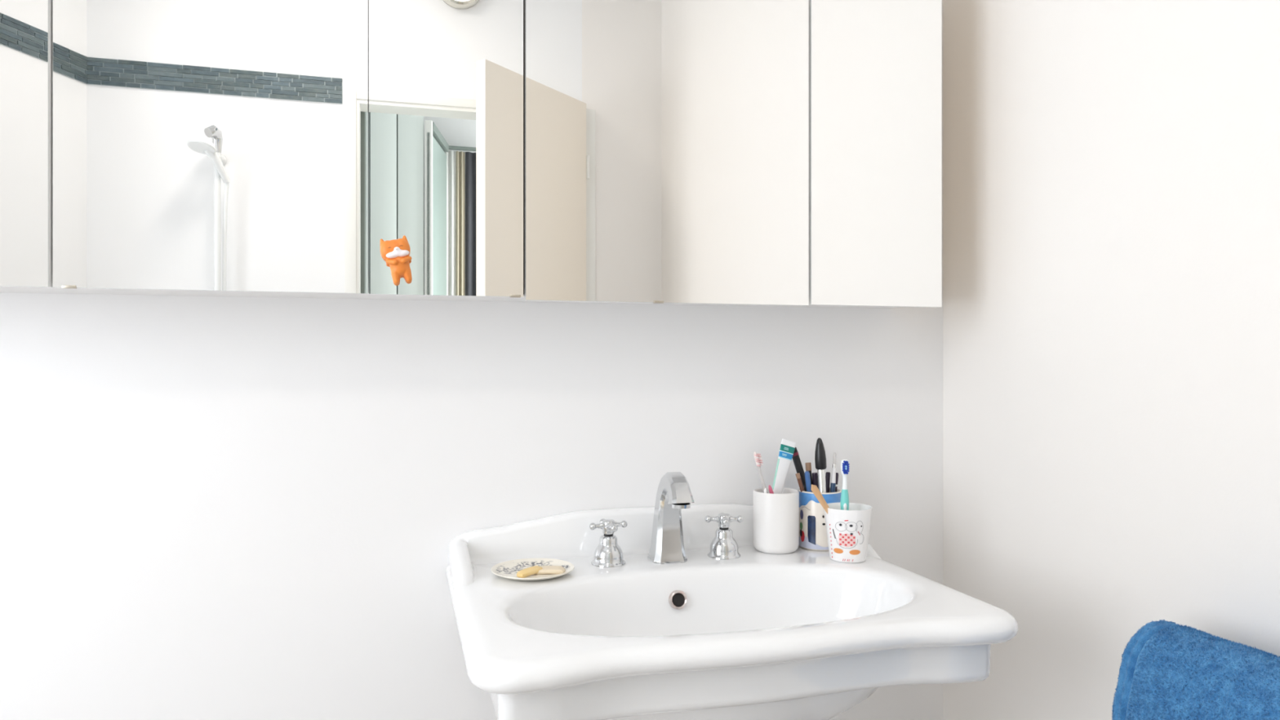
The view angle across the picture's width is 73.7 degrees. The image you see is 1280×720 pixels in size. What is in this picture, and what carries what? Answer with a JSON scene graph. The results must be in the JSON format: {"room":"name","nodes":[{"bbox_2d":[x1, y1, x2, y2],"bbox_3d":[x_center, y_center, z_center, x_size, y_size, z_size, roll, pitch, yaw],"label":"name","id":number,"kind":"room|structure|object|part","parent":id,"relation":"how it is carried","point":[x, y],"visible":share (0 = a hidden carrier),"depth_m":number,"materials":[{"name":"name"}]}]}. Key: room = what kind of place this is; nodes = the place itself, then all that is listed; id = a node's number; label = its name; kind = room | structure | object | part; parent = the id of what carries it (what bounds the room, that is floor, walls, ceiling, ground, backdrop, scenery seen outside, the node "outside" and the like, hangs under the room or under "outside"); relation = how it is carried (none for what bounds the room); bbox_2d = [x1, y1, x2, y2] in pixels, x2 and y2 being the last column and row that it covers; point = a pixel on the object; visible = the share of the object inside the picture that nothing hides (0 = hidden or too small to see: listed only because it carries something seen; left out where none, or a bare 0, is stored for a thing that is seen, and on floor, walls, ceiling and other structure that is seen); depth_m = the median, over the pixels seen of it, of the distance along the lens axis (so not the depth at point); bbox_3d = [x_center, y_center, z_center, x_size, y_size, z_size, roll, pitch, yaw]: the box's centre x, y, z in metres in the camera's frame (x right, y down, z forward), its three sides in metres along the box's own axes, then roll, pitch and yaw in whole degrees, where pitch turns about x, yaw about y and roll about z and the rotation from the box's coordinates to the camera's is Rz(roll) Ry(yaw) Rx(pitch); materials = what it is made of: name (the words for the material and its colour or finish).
{"room":"bathroom","nodes":[
{"label":"bathroom","id":0,"kind":"room"},
{"bbox_2d":[0,0,942,719],"bbox_3d":[-0.959,-0.180,1.288,3.550,2.720,0.120,0,0,-16],"label":"wall","id":1,"kind":"structure","parent":0,"point":[212,508],"depth_m":1.36,"materials":[{"name":"white paint"}]},
{"bbox_2d":[0,0,942,308],"bbox_3d":[-0.376,-0.424,1.303,1.822,0.671,0.168,0,0,-16],"label":"upper cabinet","id":2,"kind":"object","parent":1,"relation":"attached to","point":[730,153],"visible":1,"depth_m":1.26,"materials":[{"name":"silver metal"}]},
{"bbox_2d":[0,0,48,287],"bbox_3d":[-0.999,-0.427,1.047,0.479,0.665,0.004,0,0,-15],"label":"mirror","id":3,"kind":"object","parent":2,"relation":"attached to","point":[24,24],"depth_m":1.10,"materials":[{"name":"white mirror"}]},
{"bbox_3d":[-1.002,-0.427,1.056,0.479,0.665,0.015,0,0,-15],"label":"door","id":4,"kind":"part","parent":2,"relation":"part of","materials":[{"name":"silver metal"}]},
{"bbox_2d":[52,0,368,293],"bbox_3d":[-0.579,-0.428,1.169,0.392,0.665,0.004,0,0,-16],"label":"mirror","id":5,"kind":"object","parent":2,"relation":"attached to","point":[202,145],"depth_m":1.17,"materials":[{"name":"white mirror"}]},
{"bbox_3d":[-0.581,-0.428,1.179,0.392,0.665,0.015,0,0,-16],"label":"door","id":6,"kind":"part","parent":2,"relation":"part of","materials":[{"name":"white laminate"}]},
{"bbox_2d":[379,235,412,284],"bbox_3d":[-0.348,-0.143,1.217,0.044,0.070,0.027,0,0,-16],"label":"toy","id":7,"kind":"object","parent":2,"relation":"attached to","point":[396,252],"visible":1,"depth_m":1.21,"materials":[{"name":"orange rubber"}]},
{"bbox_3d":[-0.285,-0.427,1.262,0.221,0.665,0.015,0,0,-16],"label":"door","id":8,"kind":"part","parent":2,"relation":"part of","materials":[{"name":"white laminate"}]},
{"bbox_2d":[368,0,523,297],"bbox_3d":[-0.282,-0.427,1.253,0.221,0.665,0.004,0,0,-16],"label":"mirror","id":9,"kind":"object","parent":2,"relation":"attached to","point":[446,77],"depth_m":1.25,"materials":[{"name":"white mirror"}]},
{"bbox_3d":[0.050,-0.425,1.356,0.467,0.670,0.015,0,0,-16],"label":"door","id":10,"kind":"part","parent":2,"relation":"part of","materials":[{"name":"silver metal"}]},
{"bbox_2d":[525,0,808,305],"bbox_3d":[0.053,-0.425,1.347,0.467,0.670,0.004,0,0,-16],"label":"mirror","id":11,"kind":"object","parent":2,"relation":"attached to","point":[667,141],"depth_m":1.34,"materials":[{"name":"white mirror"}]},
{"bbox_3d":[0.399,-0.426,1.454,0.248,0.668,0.015,0,0,-16],"label":"door","id":12,"kind":"part","parent":2,"relation":"part of","materials":[{"name":"white laminate"}]},
{"bbox_2d":[810,0,942,306],"bbox_3d":[0.402,-0.426,1.445,0.248,0.668,0.004,0,0,-16],"label":"mirror","id":13,"kind":"object","parent":2,"relation":"attached to","point":[876,65],"depth_m":1.44,"materials":[{"name":"white mirror"}]},
{"bbox_2d":[448,503,882,592],"bbox_3d":[0.048,0.299,1.416,0.707,0.087,0.177,0,0,-16],"label":"backsplash","id":14,"kind":"structure","parent":1,"relation":"attached to","point":[569,535],"depth_m":1.43,"materials":[{"name":"white ceramic"}]},
{"bbox_2d":[942,0,1279,719],"bbox_3d":[0.957,-0.180,0.581,0.120,2.720,2.280,0,0,-16],"label":"wall","id":15,"kind":"structure","parent":0,"point":[1111,168],"depth_m":1.28,"materials":[{"name":"white paint"}]},
{"bbox_3d":[0.766,0.404,0.857,0.099,0.081,0.435,0,0,-16],"label":"towel rail","id":16,"kind":"object","parent":15,"relation":"attached to","visible":0},
{"bbox_2d":[1111,619,1279,719],"bbox_3d":[0.721,0.544,0.839,0.163,0.444,0.519,0,0,-16],"label":"towel","id":17,"kind":"object","parent":16,"relation":"hanging from","point":[1169,670],"visible":1,"depth_m":0.99,"materials":[{"name":"blue fabric"}]},
{"bbox_3d":[-0.143,1.230,-0.691,4.050,0.100,4.448,0,0,-16],"label":"floor","id":18,"kind":"structure","parent":0,"visible":0},
{"bbox_2d":[445,503,1018,719],"bbox_3d":[0.095,0.718,1.250,0.715,0.924,0.522,0,0,-16],"label":"basin","id":19,"kind":"object","parent":18,"relation":"on","point":[802,633],"visible":0.9,"depth_m":1.11,"materials":[{"name":"white ceramic"}]},
{"bbox_2d":[491,558,573,580],"bbox_3d":[-0.165,0.325,1.315,0.127,0.010,0.127,0,0,-16],"label":"soap dish","id":20,"kind":"object","parent":19,"relation":"on","point":[508,569],"visible":0.73,"depth_m":1.34,"materials":[{"name":"white ceramic"}]},
{"bbox_2d":[516,565,542,577],"bbox_3d":[-0.167,0.322,1.297,0.017,0.011,0.047,0,0,44],"label":"soap","id":21,"kind":"object","parent":20,"relation":"in","point":[531,571],"visible":0.99,"depth_m":1.29,"materials":[{"name":"yellow wax"}]},
{"bbox_2d":[536,565,565,574],"bbox_3d":[-0.140,0.323,1.313,0.049,0.009,0.029,0,0,-4],"label":"soap","id":22,"kind":"object","parent":20,"relation":"in","point":[546,569],"visible":0.92,"depth_m":1.30,"materials":[{"name":"beige"}]},
{"bbox_2d":[589,518,627,568],"bbox_3d":[-0.051,0.294,1.383,0.056,0.071,0.056,0,0,14],"label":"tap","id":23,"kind":"object","parent":19,"relation":"on","point":[608,553],"visible":1,"depth_m":1.37,"materials":[{"name":"silver metal"}]},
{"bbox_3d":[-0.070,0.268,1.375,0.024,0.012,0.012,0,0,-22],"label":"arm","id":24,"kind":"part","parent":23,"relation":"part of","materials":[{"name":"silver metal"}]},
{"bbox_3d":[-0.051,0.270,1.383,0.022,0.022,0.022,0,0,-22],"label":"handle","id":25,"kind":"part","parent":23,"relation":"part of","materials":[{"name":"silver metal"}]},
{"bbox_3d":[-0.044,0.268,1.364,0.012,0.012,0.024,0,0,-22],"label":"arm","id":26,"kind":"part","parent":23,"relation":"part of","materials":[{"name":"silver metal"}]},
{"bbox_3d":[-0.032,0.268,1.390,0.024,0.012,0.012,0,0,-22],"label":"arm","id":27,"kind":"part","parent":23,"relation":"part of","materials":[{"name":"silver metal"}]},
{"bbox_2d":[647,471,693,564],"bbox_3d":[0.053,0.255,1.383,0.062,0.149,0.119,0,0,-16],"label":"faucet spout","id":28,"kind":"object","parent":19,"relation":"on","point":[673,494],"visible":1,"depth_m":1.39,"materials":[{"name":"silver metal"}]},
{"bbox_2d":[704,512,742,559],"bbox_3d":[0.141,0.294,1.437,0.056,0.071,0.056,0,0,-36],"label":"tap","id":29,"kind":"object","parent":19,"relation":"on","point":[723,546],"visible":1,"depth_m":1.42,"materials":[{"name":"silver metal"}]},
{"bbox_3d":[0.121,0.268,1.437,0.024,0.012,0.012,0,0,0],"label":"arm","id":30,"kind":"part","parent":29,"relation":"part of","materials":[{"name":"silver metal"}]},
{"bbox_3d":[0.141,0.270,1.437,0.022,0.022,0.022,0,0,0],"label":"handle","id":31,"kind":"part","parent":29,"relation":"part of","materials":[{"name":"silver metal"}]},
{"bbox_3d":[0.141,0.268,1.417,0.012,0.012,0.024,0,0,0],"label":"arm","id":32,"kind":"part","parent":29,"relation":"part of","materials":[{"name":"silver metal"}]},
{"bbox_3d":[0.162,0.268,1.437,0.024,0.012,0.012,0,0,0],"label":"arm","id":33,"kind":"part","parent":29,"relation":"part of","materials":[{"name":"silver metal"}]},
{"bbox_2d":[753,487,799,554],"bbox_3d":[0.236,0.278,1.481,0.079,0.104,0.079,0,0,-16],"label":"tumbler","id":34,"kind":"object","parent":19,"relation":"on","point":[775,516],"visible":0.94,"depth_m":1.45,"materials":[{"name":"white ceramic"}]},
{"bbox_2d":[753,451,768,493],"bbox_3d":[0.223,0.241,1.498,0.048,0.160,0.018,0,0,-12],"label":"toothbrush","id":35,"kind":"object","parent":34,"relation":"in","point":[757,460],"visible":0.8,"depth_m":1.49,"materials":[{"name":"white plastic"}]},
{"bbox_3d":[0.226,0.253,1.498,0.043,0.136,0.010,0,0,-4],"label":"handle","id":36,"kind":"part","parent":35,"relation":"part of","materials":[{"name":"white plastic"}]},
{"bbox_2d":[768,484,773,493],"bbox_3d":[0.239,0.268,1.472,0.041,0.107,0.007,0,0,-28],"label":"pencil","id":37,"kind":"object","parent":34,"relation":"in","point":[771,491],"visible":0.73,"depth_m":1.46,"materials":[{"name":"red paint"}]},
{"bbox_2d":[772,438,796,493],"bbox_3d":[0.241,0.229,1.486,0.073,0.183,0.016,0,0,-25],"label":"toothpaste tube","id":38,"kind":"object","parent":34,"relation":"in","point":[787,449],"visible":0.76,"depth_m":1.49,"materials":[{"name":"white plastic"}]},
{"bbox_2d":[797,487,841,551],"bbox_3d":[0.317,0.279,1.506,0.076,0.101,0.076,0,0,-16],"label":"cup","id":39,"kind":"object","parent":19,"relation":"on","point":[812,526],"visible":0.66,"depth_m":1.47,"materials":[{"name":"white ceramic"}]},
{"bbox_2d":[792,446,806,491],"bbox_3d":[0.297,0.238,1.516,0.063,0.168,0.013,0,0,-4],"label":"pen","id":40,"kind":"object","parent":39,"relation":"in","point":[797,461],"visible":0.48,"depth_m":1.51,"materials":[{"name":"black plastic"}]},
{"bbox_2d":[795,472,804,492],"bbox_3d":[0.293,0.260,1.498,0.046,0.124,0.008,0,0,-20],"label":"pencil","id":41,"kind":"object","parent":39,"relation":"in","point":[797,475],"visible":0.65,"depth_m":1.49,"materials":[{"name":"brown paint"}]},
{"bbox_2d":[804,471,811,492],"bbox_3d":[0.300,0.258,1.501,0.031,0.127,0.009,0,0,-43],"label":"pen","id":42,"kind":"object","parent":39,"relation":"in","point":[807,478],"visible":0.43,"depth_m":1.49,"materials":[{"name":"blue plastic"}]},
{"bbox_2d":[804,462,812,492],"bbox_3d":[0.304,0.252,1.519,0.020,0.138,0.010,0,0,33],"label":"pencil","id":43,"kind":"object","parent":39,"relation":"in","point":[808,465],"visible":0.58,"depth_m":1.52,"materials":[{"name":"brown wood"}]},
{"bbox_2d":[812,472,817,487],"bbox_3d":[0.314,0.261,1.521,0.015,0.120,0.012,0,0,-16],"label":"pencil","id":44,"kind":"object","parent":39,"relation":"in","point":[815,477],"visible":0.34,"depth_m":1.52,"materials":[{"name":"black paint"}]},
{"bbox_2d":[814,437,826,493],"bbox_3d":[0.320,0.229,1.502,0.025,0.184,0.020,0,0,-16],"label":"tube","id":45,"kind":"object","parent":39,"relation":"in","point":[820,452],"visible":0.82,"depth_m":1.50,"materials":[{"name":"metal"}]},
{"bbox_2d":[825,471,830,493],"bbox_3d":[0.333,0.261,1.525,0.008,0.121,0.022,0,0,41],"label":"pencil","id":46,"kind":"object","parent":39,"relation":"in","point":[828,473],"visible":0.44,"depth_m":1.53,"materials":[{"name":"black paint"}]},
{"bbox_2d":[830,453,836,492],"bbox_3d":[0.340,0.243,1.509,0.020,0.157,0.009,0,0,-36],"label":"marker pen","id":47,"kind":"object","parent":39,"relation":"in","point":[833,485],"visible":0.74,"depth_m":1.51,"materials":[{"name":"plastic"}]},
{"bbox_2d":[835,472,838,492],"bbox_3d":[0.344,0.261,1.519,0.021,0.120,0.008,0,0,-23],"label":"pencil","id":48,"kind":"object","parent":39,"relation":"in","point":[837,473],"visible":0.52,"depth_m":1.52,"materials":[{"name":"black paint"}]},
{"bbox_2d":[823,502,872,563],"bbox_3d":[0.344,0.286,1.412,0.078,0.088,0.078,0,0,-16],"label":"cup","id":49,"kind":"object","parent":19,"relation":"on","point":[847,531],"visible":0.94,"depth_m":1.38,"materials":[{"name":"white ceramic"}]},
{"bbox_2d":[811,484,829,514],"bbox_3d":[0.319,0.263,1.404,0.086,0.120,0.004,0,0,-22],"label":"wooden stick","id":50,"kind":"object","parent":49,"relation":"in","point":[815,491],"visible":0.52,"depth_m":1.39,"materials":[{"name":"brown wood"}]},
{"bbox_2d":[840,459,849,510],"bbox_3d":[0.339,0.244,1.411,0.015,0.157,0.017,0,0,12],"label":"toothbrush","id":51,"kind":"object","parent":49,"relation":"in","point":[845,464],"visible":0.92,"depth_m":1.41,"materials":[{"name":"teal plastic"}]},
{"bbox_3d":[0.338,0.268,1.411,0.015,0.108,0.016,0,0,-16],"label":"handle","id":52,"kind":"part","parent":51,"relation":"part of","materials":[{"name":"teal plastic"}]},
{"bbox_2d":[829,520,863,561],"bbox_3d":[0.337,0.292,1.389,0.047,0.069,0.036,0,0,-16],"label":"print","id":53,"kind":"object","parent":49,"relation":"attached to","point":[846,536],"depth_m":1.38,"materials":[{"name":"multicoloured"}]}
]}

